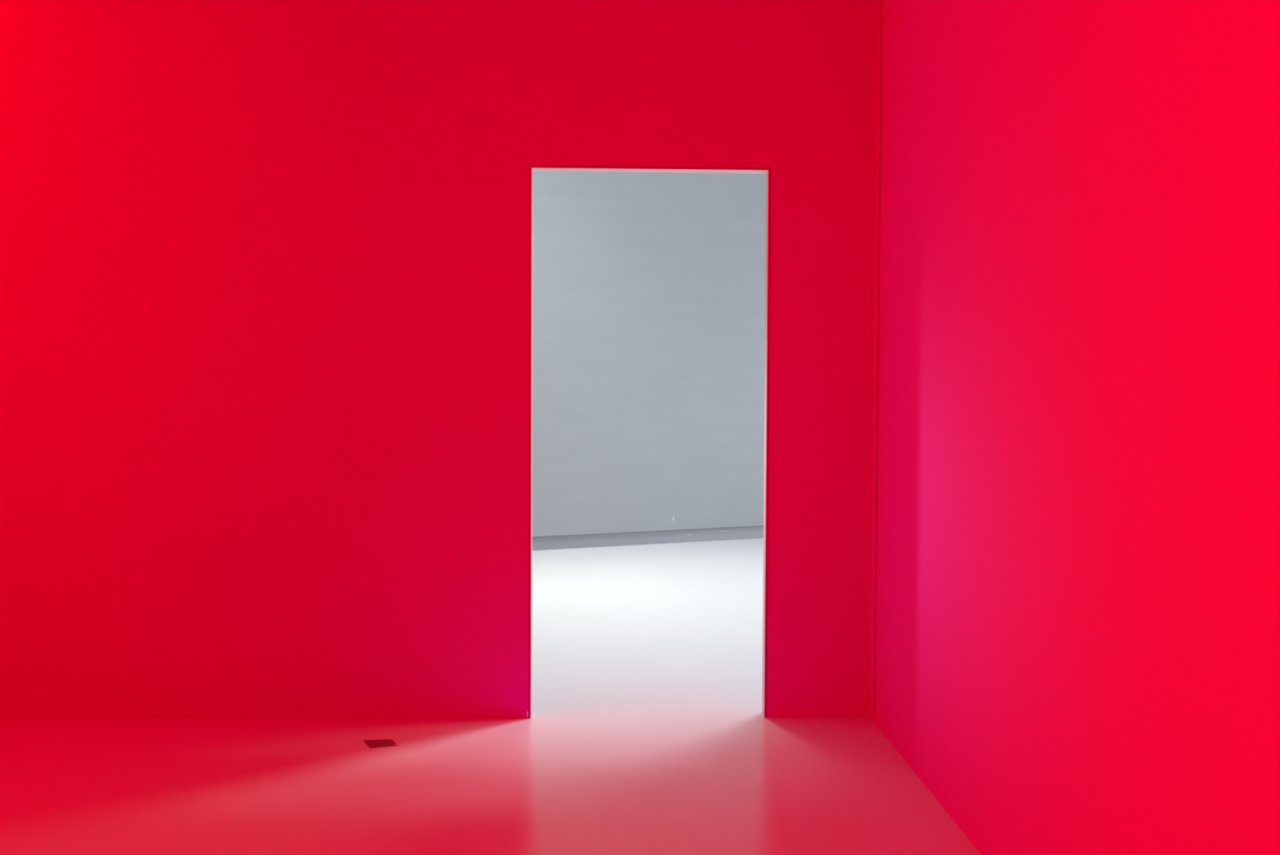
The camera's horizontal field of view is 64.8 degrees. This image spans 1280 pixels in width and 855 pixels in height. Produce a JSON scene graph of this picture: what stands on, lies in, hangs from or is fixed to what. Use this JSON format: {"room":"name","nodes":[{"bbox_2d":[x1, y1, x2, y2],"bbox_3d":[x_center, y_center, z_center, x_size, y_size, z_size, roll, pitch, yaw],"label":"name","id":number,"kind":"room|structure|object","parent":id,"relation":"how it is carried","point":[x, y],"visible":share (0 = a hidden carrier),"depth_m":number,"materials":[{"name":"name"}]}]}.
{"room":"empty room","nodes":[
{"label":"empty room","id":0,"kind":"room"},
{"bbox_2d":[0,0,877,716],"bbox_3d":[0.291,-2.869,4.734,9.200,8.500,0.072,0,1,-1],"label":"wall","id":1,"kind":"structure","parent":0,"point":[264,264],"depth_m":4.72,"materials":[{"name":"paint"}]},
{"bbox_2d":[528,165,770,718],"bbox_3d":[0.043,0.080,4.765,1.125,2.600,0.005,0,1,-1],"label":"trim","id":2,"kind":"structure","parent":1,"relation":"attached to","point":[531,167],"depth_m":4.75,"materials":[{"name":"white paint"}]},
{"bbox_2d":[0,537,981,854],"bbox_3d":[-0.141,1.424,5.386,10.400,0.120,20.300,0,1,-1],"label":"floor","id":3,"kind":"structure","parent":0,"point":[647,731],"depth_m":4.14,"materials":[{"name":"white plastic"}]},
{"bbox_2d":[363,738,397,747],"bbox_3d":[-1.139,1.380,4.425,0.145,0.008,0.106,0,2,-16],"label":"floor hatch","id":4,"kind":"object","parent":3,"relation":"on","point":[383,742],"visible":1,"depth_m":4.41,"materials":[{"name":"red metal"}]},
{"bbox_2d":[532,171,765,536],"bbox_3d":[-0.274,-3.088,10.442,11.800,8.354,0.198,0,2,-22],"label":"wall","id":5,"kind":"structure","parent":0,"point":[648,310],"depth_m":10.54,"materials":[{"name":"grey paint"}]},
{"bbox_2d":[532,525,763,550],"bbox_3d":[-0.300,1.160,10.567,11.800,0.146,0.161,0,2,-22],"label":"baseboard","id":6,"kind":"structure","parent":5,"relation":"attached to","point":[648,537],"depth_m":10.63,"materials":[{"name":"grey paint"}]},
{"bbox_2d":[870,0,1279,854],"bbox_3d":[1.328,-0.497,0.101,0.202,4.000,9.361,0,1,-1],"label":"wall","id":7,"kind":"structure","parent":0,"point":[1075,571],"depth_m":2.68,"materials":[{"name":"paint"}]}
]}

